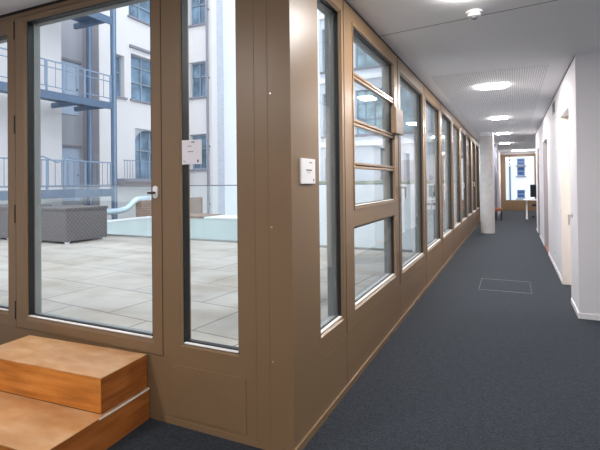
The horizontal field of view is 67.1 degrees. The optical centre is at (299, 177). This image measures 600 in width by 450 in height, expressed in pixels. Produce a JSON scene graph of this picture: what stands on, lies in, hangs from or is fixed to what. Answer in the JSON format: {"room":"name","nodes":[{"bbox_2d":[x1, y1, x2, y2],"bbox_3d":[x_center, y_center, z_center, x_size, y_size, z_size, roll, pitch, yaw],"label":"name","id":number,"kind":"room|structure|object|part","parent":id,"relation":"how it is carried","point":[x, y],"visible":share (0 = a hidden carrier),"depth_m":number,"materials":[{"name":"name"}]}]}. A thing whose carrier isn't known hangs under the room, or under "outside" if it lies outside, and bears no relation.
{"room":"office corridor","nodes":[
{"label":"office corridor","id":0,"kind":"room"},
{"bbox_2d":[0,0,301,449],"bbox_3d":[-1.692,0.139,3.304,3.681,2.824,0.108,-1,-1,25],"label":"wall","id":1,"kind":"structure","parent":0,"point":[256,395],"depth_m":2.59,"materials":[{"name":"brown wood"}]},
{"bbox_2d":[0,21,10,324],"bbox_3d":[-2.779,-0.036,3.832,1.208,2.368,0.120,-1,-1,25],"label":"window","id":2,"kind":"structure","parent":1,"relation":"in","point":[5,310],"depth_m":3.53,"materials":[{"name":"brown metal"}]},
{"bbox_2d":[13,0,163,355],"bbox_3d":[-1.530,-0.070,3.214,1.476,2.412,0.175,-1,-1,25],"label":"door","id":3,"kind":"structure","parent":1,"relation":"in","point":[26,29],"depth_m":3.44,"materials":[{"name":"brown metal"}]},
{"bbox_2d":[178,0,238,356],"bbox_3d":[-0.541,-0.093,2.760,0.423,2.267,0.080,-1,-1,25],"label":"window","id":4,"kind":"structure","parent":1,"relation":"in","point":[186,341],"depth_m":2.83,"materials":[{"name":"brown metal"}]},
{"bbox_2d":[182,139,201,164],"bbox_3d":[-0.682,-0.157,2.777,0.195,0.150,0.005,-1,-1,25],"label":"paper notice","id":5,"kind":"object","parent":4,"relation":"attached to","point":[191,149],"visible":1,"depth_m":2.76,"materials":[{"name":"white paper"}]},
{"bbox_3d":[-0.552,1.318,2.709,0.539,0.319,0.006,-1,-1,25],"label":"access panel","id":6,"kind":"part","parent":1,"relation":"part of","materials":[{"name":"brown wood"}]},
{"bbox_2d":[152,413,288,449],"bbox_3d":[-0.489,1.514,2.679,1.011,0.035,0.004,-1,-1,25],"label":"baseboard","id":7,"kind":"structure","parent":1,"relation":"attached to","point":[250,442],"depth_m":2.68,"materials":[{"name":"brown wood"}]},
{"bbox_2d":[0,0,599,152],"bbox_3d":[4.181,-1.359,9.753,9.100,0.120,27.600,-1,-1,25],"label":"ceiling","id":8,"kind":"structure","parent":0,"point":[552,33],"depth_m":4.19,"materials":[{"name":"white paint"}]},
{"bbox_2d":[0,0,475,139],"bbox_3d":[1.568,-1.253,10.277,3.682,0.022,15.477,-1,-1,25],"label":"shadow gap","id":9,"kind":"structure","parent":8,"relation":"attached to","point":[56,1],"depth_m":3.57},
{"bbox_2d":[382,0,556,35],"bbox_3d":[2.882,-1.351,2.759,5.154,0.003,0.007,-1,-1,34],"label":"joint","id":10,"kind":"object","parent":8,"relation":"attached to","point":[554,0],"visible":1,"depth_m":3.69,"materials":[{"name":"grey plastic"}]},
{"bbox_2d":[466,9,482,19],"bbox_3d":[1.394,-1.299,3.616,0.128,0.056,0.128,-1,-1,25],"label":"smoke detector","id":11,"kind":"object","parent":8,"relation":"attached to","point":[473,14],"visible":1,"depth_m":3.58,"materials":[{"name":"white plastic"}]},
{"bbox_2d":[431,64,548,141],"bbox_3d":[4.751,-1.293,10.767,1.345,0.004,11.480,-1,-1,25],"label":"ceiling panel","id":12,"kind":"object","parent":8,"relation":"attached to","point":[518,100],"visible":0.86,"depth_m":7.41,"materials":[{"name":"white metal"}]},
{"bbox_2d":[479,83,504,89],"bbox_3d":[2.753,-1.306,6.469,0.330,0.017,0.340,-1,-1,25],"label":"recessed light","id":13,"kind":"object","parent":8,"relation":"in","point":[497,85],"visible":1,"depth_m":6.43,"materials":[{"name":"white plastic"}]},
{"bbox_2d":[491,116,507,119],"bbox_3d":[4.307,-1.291,9.771,0.330,0.017,0.340,-1,-1,25],"label":"recessed light","id":14,"kind":"object","parent":8,"relation":"in","point":[504,117],"visible":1,"depth_m":9.72,"materials":[{"name":"white plastic"}]},
{"bbox_2d":[535,55,574,134],"bbox_3d":[5.006,-1.305,9.195,0.014,0.016,9.508,-1,-1,25],"label":"shadow gap","id":15,"kind":"structure","parent":8,"relation":"attached to","point":[574,55],"depth_m":6.73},
{"bbox_2d":[106,210,599,449],"bbox_3d":[4.194,1.597,9.679,9.100,0.100,27.500,-1,-1,25],"label":"floor","id":16,"kind":"structure","parent":0,"point":[469,367],"depth_m":3.51,"materials":[{"name":"carpet"}]},
{"bbox_2d":[0,335,149,449],"bbox_3d":[-1.619,1.341,2.737,1.111,0.409,0.776,-1,-1,22],"label":"wooden steps","id":17,"kind":"structure","parent":16,"relation":"on","point":[55,394],"depth_m":2.67,"materials":[{"name":"brown wood"}]},
{"bbox_3d":[-1.109,1.440,2.534,0.004,0.194,0.774,-1,-1,22],"label":"panel","id":18,"kind":"part","parent":17,"relation":"part of","materials":[{"name":"brown wood"}]},
{"bbox_3d":[-1.051,1.233,2.724,0.004,0.197,0.380,-1,-1,22],"label":"panel","id":19,"kind":"part","parent":17,"relation":"part of","materials":[{"name":"brown wood"}]},
{"bbox_2d":[479,132,494,233],"bbox_3d":[5.331,0.142,12.886,0.380,2.846,0.380,-1,-1,25],"label":"column","id":20,"kind":"structure","parent":16,"relation":"on","point":[486,139],"depth_m":12.73,"materials":[{"name":"concrete"}]},
{"bbox_2d":[495,208,501,220],"bbox_3d":[7.367,1.350,16.808,0.260,0.460,0.400,-1,-1,25],"label":"side table","id":21,"kind":"object","parent":16,"relation":"on","point":[496,209],"visible":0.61,"depth_m":16.62,"materials":[{"name":"brown wood"}]},
{"bbox_2d":[479,278,531,293],"bbox_3d":[2.910,1.528,6.421,0.655,0.003,0.750,-1,-1,25],"label":"floor hatch","id":22,"kind":"object","parent":16,"relation":"on","point":[486,284],"visible":1,"depth_m":6.40,"materials":[{"name":"carpet"}]},
{"bbox_2d":[523,199,535,219],"bbox_3d":[9.073,1.191,17.055,1.140,0.745,0.800,-1,-1,25],"label":"desk","id":23,"kind":"object","parent":16,"relation":"on","point":[523,199],"visible":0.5,"depth_m":17.22,"materials":[{"name":"white plastic"}]},
{"bbox_2d":[530,185,536,217],"bbox_3d":[9.436,0.917,17.859,0.600,1.300,0.538,-1,-1,25],"label":"office chair","id":24,"kind":"object","parent":16,"relation":"on","point":[532,187],"visible":0.33,"depth_m":18.10,"materials":[{"name":"fabric"}]},
{"bbox_3d":[9.450,0.519,18.091,0.440,0.500,0.070,-1,-1,25],"label":"backrest","id":25,"kind":"part","parent":24,"relation":"part of","materials":[{"name":"fabric"}]},
{"bbox_2d":[297,0,479,438],"bbox_3d":[3.226,0.144,9.547,0.101,2.824,15.376,-1,-1,25],"label":"wall","id":26,"kind":"structure","parent":0,"point":[329,362],"depth_m":2.81,"materials":[{"name":"brown wood"}]},
{"bbox_2d":[299,158,314,183],"bbox_3d":[0.045,-0.039,2.664,0.013,0.148,0.204,-1,-1,25],"label":"plate","id":27,"kind":"object","parent":26,"relation":"attached to","point":[307,166],"visible":1,"depth_m":2.65,"materials":[{"name":"white plastic"}]},
{"bbox_2d":[317,0,343,337],"bbox_3d":[0.157,-0.098,3.061,0.118,2.245,0.476,-1,-1,25],"label":"window","id":28,"kind":"structure","parent":26,"relation":"in","point":[332,13],"depth_m":3.24,"materials":[{"name":"brown metal"}]},
{"bbox_2d":[343,0,399,333],"bbox_3d":[0.632,-0.080,4.061,0.126,2.424,1.693,-1,-1,25],"label":"window","id":29,"kind":"structure","parent":26,"relation":"in","point":[358,306],"depth_m":3.90,"materials":[{"name":"brown wood"}]},
{"bbox_3d":[0.612,-0.470,4.102,0.067,1.459,1.374,-1,-1,25],"label":"frame","id":30,"kind":"part","parent":29,"relation":"part of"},
{"bbox_3d":[0.626,0.694,4.090,0.067,0.665,1.382,-1,-1,25],"label":"frame","id":31,"kind":"part","parent":29,"relation":"part of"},
{"bbox_3d":[0.648,-0.470,4.085,0.106,1.434,1.349,-1,-1,25],"label":"sash","id":32,"kind":"part","parent":29,"relation":"part of","materials":[{"name":"clear glass"}]},
{"bbox_3d":[0.658,0.695,4.075,0.099,0.634,1.349,-1,-1,25],"label":"sash","id":33,"kind":"part","parent":29,"relation":"part of","materials":[{"name":"brown metal"}]},
{"bbox_2d":[391,107,402,135],"bbox_3d":[1.009,-0.581,4.684,0.052,0.260,0.330,-1,-1,25],"label":"box","id":34,"kind":"object","parent":29,"relation":"attached to","point":[396,113],"visible":1,"depth_m":4.57,"materials":[{"name":"brown metal"}]},
{"bbox_3d":[1.032,-0.581,4.673,0.002,0.230,0.300,-1,-1,25],"label":"lid","id":35,"kind":"part","parent":34,"relation":"part of","materials":[{"name":"brown metal"}]},
{"bbox_2d":[295,220,480,449],"bbox_3d":[3.270,1.533,9.464,0.012,0.045,15.476,-1,-1,25],"label":"baseboard","id":36,"kind":"structure","parent":26,"relation":"attached to","point":[318,424],"depth_m":3.48,"materials":[{"name":"brown wood"}]},
{"bbox_2d":[397,58,425,283],"bbox_3d":[1.359,-0.073,5.539,0.182,2.424,1.600,-1,-1,25],"label":"window","id":37,"kind":"structure","parent":26,"relation":"in","point":[406,78],"depth_m":6.15,"materials":[{"name":"brown wood"}]},
{"bbox_3d":[1.314,-0.056,5.579,0.067,2.230,1.395,-1,-1,25],"label":"frame","id":38,"kind":"part","parent":37,"relation":"part of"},
{"bbox_2d":[424,86,441,259],"bbox_3d":[2.012,-0.067,7.000,0.120,2.424,1.600,-1,-1,25],"label":"window","id":39,"kind":"structure","parent":26,"relation":"in","point":[430,101],"depth_m":7.60,"materials":[{"name":"brown wood"}]},
{"bbox_3d":[1.996,-0.049,7.027,0.067,2.230,1.395,-1,-1,25],"label":"frame","id":40,"kind":"part","parent":39,"relation":"part of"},
{"bbox_2d":[440,103,453,244],"bbox_3d":[2.722,-0.061,8.435,0.182,2.424,1.600,-1,-1,25],"label":"window","id":41,"kind":"structure","parent":26,"relation":"in","point":[446,117],"depth_m":8.63,"materials":[{"name":"clear glass"}]},
{"bbox_3d":[2.711,-0.043,8.459,0.006,2.166,1.331,-1,-1,25],"label":"pane","id":42,"kind":"part","parent":41,"relation":"part of","materials":[{"name":"clear glass"}]},
{"bbox_2d":[452,116,461,233],"bbox_3d":[3.375,-0.054,9.896,0.120,2.424,1.600,-1,-1,25],"label":"window","id":43,"kind":"structure","parent":26,"relation":"in","point":[456,146],"depth_m":10.14,"materials":[{"name":"brown metal"}]},
{"bbox_3d":[3.392,-0.037,9.906,0.006,2.166,1.331,-1,-1,25],"label":"pane","id":44,"kind":"part","parent":43,"relation":"part of","materials":[{"name":"clear glass"}]},
{"bbox_2d":[460,124,467,226],"bbox_3d":[4.084,-0.048,11.330,0.182,2.424,1.600,-1,-1,25],"label":"window","id":45,"kind":"structure","parent":26,"relation":"in","point":[463,133],"depth_m":11.68,"materials":[{"name":"brown metal"}]},
{"bbox_3d":[4.074,-0.031,11.354,0.006,2.166,1.331,-1,-1,25],"label":"pane","id":46,"kind":"part","parent":45,"relation":"part of","materials":[{"name":"clear glass"}]},
{"bbox_2d":[467,132,472,220],"bbox_3d":[4.738,-0.041,12.791,0.120,2.424,1.600,-1,-1,25],"label":"window","id":47,"kind":"structure","parent":26,"relation":"in","point":[469,137],"depth_m":13.19,"materials":[{"name":"brown metal"}]},
{"bbox_3d":[4.755,-0.024,12.802,0.006,2.166,1.331,-1,-1,25],"label":"pane","id":48,"kind":"part","parent":47,"relation":"part of","materials":[{"name":"clear glass"}]},
{"bbox_2d":[472,137,476,215],"bbox_3d":[5.447,-0.035,14.225,0.182,2.424,1.600,-1,-1,25],"label":"window","id":49,"kind":"structure","parent":26,"relation":"in","point":[473,139],"depth_m":14.67,"materials":[{"name":"brown metal"}]},
{"bbox_3d":[5.436,-0.018,14.249,0.006,2.166,1.331,-1,-1,25],"label":"pane","id":50,"kind":"part","parent":49,"relation":"part of","materials":[{"name":"clear glass"}]},
{"bbox_2d":[476,141,479,212],"bbox_3d":[6.100,-0.029,15.686,0.120,2.424,1.600,-1,-1,25],"label":"window","id":51,"kind":"structure","parent":26,"relation":"in","point":[477,143],"depth_m":16.21,"materials":[{"name":"brown metal"}]},
{"bbox_3d":[6.118,-0.012,15.697,0.006,2.166,1.331,-1,-1,25],"label":"pane","id":52,"kind":"part","parent":51,"relation":"part of","materials":[{"name":"clear glass"}]},
{"bbox_2d":[494,144,497,219],"bbox_3d":[7.152,0.164,17.301,0.705,2.846,0.200,-1,-1,25],"label":"wall pier","id":53,"kind":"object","parent":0,"point":[495,145],"visible":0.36,"depth_m":17.08,"materials":[{"name":"white paint"}]},
{"bbox_2d":[497,147,500,216],"bbox_3d":[8.597,0.172,19.771,0.195,2.846,5.500,-1,-1,25],"label":"wall","id":54,"kind":"structure","parent":0,"point":[498,151],"depth_m":19.31,"materials":[{"name":"white paint"}]},
{"bbox_2d":[500,151,535,170],"bbox_3d":[11.957,0.149,21.339,4.940,2.846,0.200,-1,-1,25],"label":"wall","id":55,"kind":"structure","parent":0,"point":[530,152],"depth_m":21.89,"materials":[{"name":"white paint"}]},
{"bbox_2d":[500,154,536,210],"bbox_3d":[10.582,0.223,21.920,1.563,2.738,0.120,-1,-1,25],"label":"window","id":56,"kind":"structure","parent":55,"relation":"in","point":[506,205],"depth_m":21.99,"materials":[{"name":"brown wood"}]},
{"bbox_2d":[535,52,599,314],"bbox_3d":[6.632,0.084,8.422,3.573,2.846,9.510,-1,-1,25],"label":"wall","id":57,"kind":"structure","parent":0,"point":[580,86],"depth_m":4.87,"materials":[{"name":"white paint"}]},
{"bbox_2d":[537,146,539,232],"bbox_3d":[6.541,0.350,12.255,0.144,2.390,0.850,-1,-1,25],"label":"door","id":58,"kind":"structure","parent":57,"relation":"in","point":[538,146],"depth_m":12.63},
{"bbox_2d":[543,136,548,251],"bbox_3d":[5.274,0.348,9.563,0.144,2.370,1.300,-1,-1,25],"label":"door","id":59,"kind":"structure","parent":57,"relation":"in","point":[545,168],"depth_m":10.14,"materials":[{"name":"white wood"}]},
{"bbox_2d":[552,101,554,114],"bbox_3d":[4.167,-1.140,7.438,0.016,0.190,0.320,-1,-1,25],"label":"air vent","id":60,"kind":"object","parent":57,"relation":"in","point":[553,104],"visible":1,"depth_m":7.34,"materials":[{"name":"grey plastic"}]},
{"bbox_2d":[560,103,571,297],"bbox_3d":[3.577,0.307,5.958,0.144,2.420,1.110,-1,-1,25],"label":"door","id":61,"kind":"structure","parent":57,"relation":"in","point":[564,116],"depth_m":6.44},
{"bbox_2d":[536,228,599,320],"bbox_3d":[6.595,1.476,8.427,3.485,0.062,9.522,-1,-1,25],"label":"baseboard","id":62,"kind":"structure","parent":57,"relation":"attached to","point":[579,315],"depth_m":4.92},
{"label":"outside","id":63,"kind":"structure","parent":0,"visible":0},
{"bbox_2d":[0,236,414,346],"bbox_3d":[-3.978,1.393,7.035,10.771,0.400,4.646,-1,-1,25],"label":"terrace","id":64,"kind":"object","parent":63,"point":[108,280],"visible":0.25,"depth_m":5.03,"materials":[{"name":"grey tile"}]},
{"bbox_2d":[0,204,51,239],"bbox_3d":[-6.180,0.916,9.619,1.430,0.655,0.940,-1,-1,25],"label":"storage box","id":65,"kind":"object","parent":64,"relation":"on","point":[3,207],"visible":0.08,"depth_m":8.98,"materials":[{"name":"grey wicker"}]},
{"bbox_3d":[-6.184,0.611,9.622,1.430,0.045,0.940,-1,-1,25],"label":"lid","id":66,"kind":"part","parent":65,"relation":"part of","materials":[{"name":"grey wicker"}]},
{"bbox_2d":[41,205,107,243],"bbox_3d":[-4.568,0.890,8.860,1.195,0.655,0.940,-1,-1,25],"label":"storage box","id":67,"kind":"object","parent":64,"relation":"on","point":[60,223],"visible":0.73,"depth_m":8.44,"materials":[{"name":"grey wicker"}]},
{"bbox_3d":[-4.571,0.585,8.863,1.195,0.045,0.940,-1,-1,25],"label":"lid","id":68,"kind":"part","parent":67,"relation":"part of","materials":[{"name":"grey wicker"}]},
{"bbox_2d":[0,183,412,251],"bbox_3d":[-3.053,0.680,9.104,10.504,1.046,0.060,-1,-1,25],"label":"glass balustrade","id":69,"kind":"object","parent":64,"relation":"on","point":[197,239],"visible":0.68,"depth_m":8.43,"materials":[{"name":"clear glass"}]},
{"bbox_3d":[-3.059,0.165,9.109,10.504,0.016,0.020,-1,-1,25],"label":"handrail","id":70,"kind":"part","parent":69,"relation":"part of","materials":[{"name":"grey plastic"}]},
{"bbox_3d":[-3.047,1.188,9.099,10.504,0.030,0.060,-1,-1,25],"label":"rail","id":71,"kind":"part","parent":69,"relation":"part of","materials":[{"name":"grey metal"}]},
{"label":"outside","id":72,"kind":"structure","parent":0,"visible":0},
{"bbox_3d":[9.800,5.255,32.390,50.000,0.100,53.000,-1,-1,25],"label":"ground","id":73,"kind":"structure","parent":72,"visible":0},
{"bbox_2d":[0,1,150,219],"bbox_3d":[-9.079,-3.500,15.175,1.750,17.500,14.900,-1,-1,25],"label":"apartment building","id":74,"kind":"structure","parent":73,"relation":"on","point":[63,129],"depth_m":17.80,"materials":[{"name":"white paint"}]},
{"bbox_2d":[0,9,117,219],"bbox_3d":[-8.443,-1.266,14.244,1.610,13.000,5.575,-1,-1,25],"label":"fire escape","id":75,"kind":"object","parent":74,"relation":"attached to","point":[88,104],"visible":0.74,"depth_m":15.92,"materials":[{"name":"blue metal"}]},
{"bbox_3d":[-7.783,-3.152,13.890,0.050,0.910,0.050,-1,-1,25],"label":"railing post","id":76,"kind":"part","parent":75,"relation":"part of","materials":[{"name":"blue metal"}]},
{"bbox_3d":[-7.748,-0.073,13.860,0.050,0.910,0.050,-1,-1,25],"label":"railing post","id":77,"kind":"part","parent":75,"relation":"part of","materials":[{"name":"blue metal"}]},
{"bbox_3d":[-7.801,-0.214,13.741,0.044,0.952,5.220,-1,-1,25],"label":"railing","id":78,"kind":"part","parent":75,"relation":"part of","materials":[{"name":"blue metal"}]},
{"bbox_3d":[-7.840,-3.233,13.773,0.030,0.830,5.220,-1,-1,25],"label":"railing","id":79,"kind":"part","parent":75,"relation":"part of","materials":[{"name":"blue metal"}]},
{"bbox_3d":[-7.536,-3.150,14.414,0.050,0.910,0.050,-1,-1,25],"label":"railing post","id":80,"kind":"part","parent":75,"relation":"part of","materials":[{"name":"blue metal"}]},
{"bbox_3d":[-7.501,-0.070,14.384,0.050,0.910,0.050,-1,-1,25],"label":"railing post","id":81,"kind":"part","parent":75,"relation":"part of","materials":[{"name":"blue metal"}]},
{"bbox_3d":[-7.204,-3.147,15.120,0.050,0.910,0.050,-1,-1,25],"label":"railing post","id":82,"kind":"part","parent":75,"relation":"part of","materials":[{"name":"blue metal"}]},
{"bbox_3d":[-7.169,-0.067,15.090,0.050,0.910,0.050,-1,-1,25],"label":"railing post","id":83,"kind":"part","parent":75,"relation":"part of","materials":[{"name":"blue metal"}]},
{"bbox_3d":[-6.744,-3.143,16.097,0.050,0.910,0.050,-1,-1,25],"label":"railing post","id":84,"kind":"part","parent":75,"relation":"part of","materials":[{"name":"blue metal"}]},
{"bbox_3d":[-6.709,-0.063,16.067,0.050,0.910,0.050,-1,-1,25],"label":"railing post","id":85,"kind":"part","parent":75,"relation":"part of","materials":[{"name":"blue metal"}]},
{"bbox_3d":[-8.887,-3.441,17.356,0.040,2.020,0.910,-1,-1,25],"label":"door","id":86,"kind":"part","parent":74,"relation":"part of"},
{"bbox_3d":[-8.849,-0.132,17.323,0.040,2.040,0.910,-1,-1,25],"label":"door","id":87,"kind":"part","parent":74,"relation":"part of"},
{"bbox_3d":[-7.630,-4.173,18.630,0.030,1.700,0.480,-1,-1,25],"label":"pane","id":88,"kind":"part","parent":74,"relation":"part of","materials":[{"name":"blue glass"}]},
{"bbox_3d":[-6.078,-0.332,19.496,0.030,0.740,3.900,-1,-1,25],"label":"railing","id":89,"kind":"part","parent":74,"relation":"part of","materials":[{"name":"blue metal"}]},
{"bbox_3d":[-6.818,-6.772,19.679,0.100,0.080,1.710,-1,-1,25],"label":"sill","id":90,"kind":"part","parent":74,"relation":"part of","materials":[{"name":"stone"}]},
{"bbox_3d":[-7.124,-7.768,19.827,0.030,1.900,1.530,-1,-1,25],"label":"pane","id":91,"kind":"part","parent":74,"relation":"part of","materials":[{"name":"blue glass"}]},
{"bbox_3d":[-6.762,-5.537,19.758,0.100,0.110,1.750,-1,-1,25],"label":"moulding","id":92,"kind":"part","parent":74,"relation":"part of","materials":[{"name":"stone"}]},
{"bbox_3d":[-6.736,-3.282,19.736,0.100,0.080,1.710,-1,-1,25],"label":"sill","id":93,"kind":"part","parent":74,"relation":"part of","materials":[{"name":"stone"}]},
{"bbox_3d":[-7.042,-4.287,19.884,0.030,1.920,1.530,-1,-1,25],"label":"pane","id":94,"kind":"part","parent":74,"relation":"part of","materials":[{"name":"glass"}]},
{"bbox_3d":[-6.919,-1.007,20.033,0.030,2.180,1.530,-1,-1,25],"label":"pane","id":95,"kind":"part","parent":74,"relation":"part of","materials":[{"name":"glass"}]},
{"bbox_2d":[107,216,151,235],"bbox_3d":[-5.207,3.179,12.550,0.260,4.005,3.100,-1,-1,25],"label":"parapet","id":96,"kind":"object","parent":73,"relation":"on","point":[142,226],"visible":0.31,"depth_m":13.09,"materials":[{"name":"concrete"}]},
{"bbox_2d":[136,197,202,216],"bbox_3d":[-4.619,2.987,16.391,0.260,4.450,3.250,-1,-1,25],"label":"brick wall","id":97,"kind":"structure","parent":73,"relation":"on","point":[143,208],"depth_m":15.25,"materials":[{"name":"beige brick"}]},
{"bbox_2d":[107,196,150,214],"bbox_3d":[-5.117,0.876,15.402,0.190,0.535,3.733,-1,-1,25],"label":"ventilation duct","id":98,"kind":"object","parent":97,"relation":"attached to","point":[129,205],"visible":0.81,"depth_m":14.46,"materials":[{"name":"silver metal"}]},
{"bbox_2d":[188,0,224,214],"bbox_3d":[-4.774,-3.484,21.822,1.880,17.500,1.105,-1,-1,25],"label":"building","id":99,"kind":"structure","parent":73,"relation":"on","point":[205,17],"depth_m":21.43,"materials":[{"name":"white render"},{"name":"glass"},{"name":"blue grey painted metal"}]},
{"bbox_3d":[-4.907,-7.217,21.407,1.120,0.080,0.100,-1,-1,25],"label":"sill","id":100,"kind":"part","parent":99,"relation":"part of","materials":[{"name":"stone"}]},
{"bbox_3d":[-4.868,-3.778,21.373,1.120,0.080,0.100,-1,-1,25],"label":"sill","id":101,"kind":"part","parent":99,"relation":"part of","materials":[{"name":"stone"}]},
{"bbox_3d":[-4.830,-0.358,21.340,1.120,0.080,0.100,-1,-1,25],"label":"sill","id":102,"kind":"part","parent":99,"relation":"part of","materials":[{"name":"stone"}]},
{"bbox_3d":[-4.779,-8.096,21.709,0.940,1.660,0.030,-1,-1,25],"label":"pane","id":103,"kind":"part","parent":99,"relation":"part of","materials":[{"name":"blue glass"}]},
{"bbox_3d":[-4.740,-4.656,21.676,0.940,1.660,0.030,-1,-1,25],"label":"pane","id":104,"kind":"part","parent":99,"relation":"part of","materials":[{"name":"blue glass"}]},
{"bbox_3d":[-4.701,-1.227,21.642,0.940,1.640,0.030,-1,-1,25],"label":"pane","id":105,"kind":"part","parent":99,"relation":"part of","materials":[{"name":"glass"}]},
{"bbox_2d":[190,213,236,240],"bbox_3d":[-1.658,2.933,9.178,2.300,4.350,0.620,-1,-1,25],"label":"parapet","id":106,"kind":"object","parent":73,"relation":"on","point":[202,226],"visible":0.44,"depth_m":8.91,"materials":[{"name":"concrete"}]},
{"bbox_2d":[223,0,432,214],"bbox_3d":[0.867,-3.553,21.281,13.950,17.500,0.580,-1,-1,25],"label":"building","id":107,"kind":"structure","parent":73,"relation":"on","point":[367,105],"depth_m":20.47,"materials":[{"name":"white paint"}]},
{"bbox_3d":[-4.023,-3.478,23.395,3.300,17.500,0.120,-1,-1,25],"label":"panel","id":108,"kind":"part","parent":107,"relation":"part of","materials":[{"name":"white paint"}]},
{"bbox_3d":[3.071,-1.900,20.060,1.410,0.080,0.100,-1,-1,25],"label":"sill","id":109,"kind":"part","parent":107,"relation":"part of","materials":[{"name":"stone"}]},
{"bbox_3d":[3.037,-4.900,20.089,1.410,0.080,0.100,-1,-1,25],"label":"sill","id":110,"kind":"part","parent":107,"relation":"part of","materials":[{"name":"stone"}]},
{"bbox_3d":[3.142,-5.938,20.348,1.230,1.980,0.030,-1,-1,25],"label":"pane","id":111,"kind":"part","parent":107,"relation":"part of","materials":[{"name":"glass"}]},
{"bbox_3d":[3.176,-2.939,20.319,1.230,1.980,0.030,-1,-1,25],"label":"pane","id":112,"kind":"part","parent":107,"relation":"part of","materials":[{"name":"glass"}]},
{"bbox_3d":[4.642,-2.962,19.629,1.230,1.980,0.030,-1,-1,25],"label":"pane","id":113,"kind":"part","parent":107,"relation":"part of","materials":[{"name":"glass"}]},
{"bbox_2d":[402,160,413,179],"bbox_3d":[4.737,-0.116,19.290,0.750,1.300,0.060,-1,-1,25],"label":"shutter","id":114,"kind":"object","parent":107,"relation":"hanging from","point":[407,165],"depth_m":19.32,"materials":[{"name":"white"}]},
{"bbox_2d":[319,184,433,251],"bbox_3d":[2.950,2.714,19.212,7.900,4.880,0.900,-1,-1,25],"label":"wall","id":115,"kind":"structure","parent":73,"relation":"on","point":[371,235],"depth_m":18.58,"materials":[{"name":"white paint"}]},
{"bbox_2d":[319,180,432,183],"bbox_3d":[2.921,0.199,19.237,7.800,0.149,0.700,-1,-1,25],"label":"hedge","id":116,"kind":"object","parent":115,"relation":"on","point":[402,181],"visible":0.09,"depth_m":18.76,"materials":[{"name":"white"}]},
{"bbox_2d":[505,156,534,199],"bbox_3d":[16.285,-1.120,32.294,14.000,12.500,0.500,-1,-1,25],"label":"building","id":117,"kind":"structure","parent":73,"relation":"on","point":[522,168],"depth_m":32.43,"materials":[{"name":"paint"}]},
{"bbox_2d":[509,157,510,199],"bbox_3d":[15.102,-1.104,32.575,0.100,12.500,0.100,-1,-1,25],"label":"pipe","id":118,"kind":"object","parent":117,"relation":"attached to","point":[509,157],"visible":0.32,"depth_m":32.54,"materials":[{"name":"blue metal"}]},
{"bbox_3d":[15.874,1.171,32.483,0.510,0.610,0.030,-1,-1,25],"label":"pane","id":119,"kind":"part","parent":117,"relation":"part of","materials":[{"name":"blue glass"}]},
{"bbox_3d":[15.862,-1.134,32.499,0.500,0.480,0.030,-1,-1,25],"label":"pane","id":120,"kind":"part","parent":117,"relation":"part of","materials":[{"name":"glass"}]},
{"bbox_3d":[15.869,-0.469,32.493,0.500,0.670,0.030,-1,-1,25],"label":"pane","id":121,"kind":"part","parent":117,"relation":"part of","materials":[{"name":"blue glass"}]}
]}

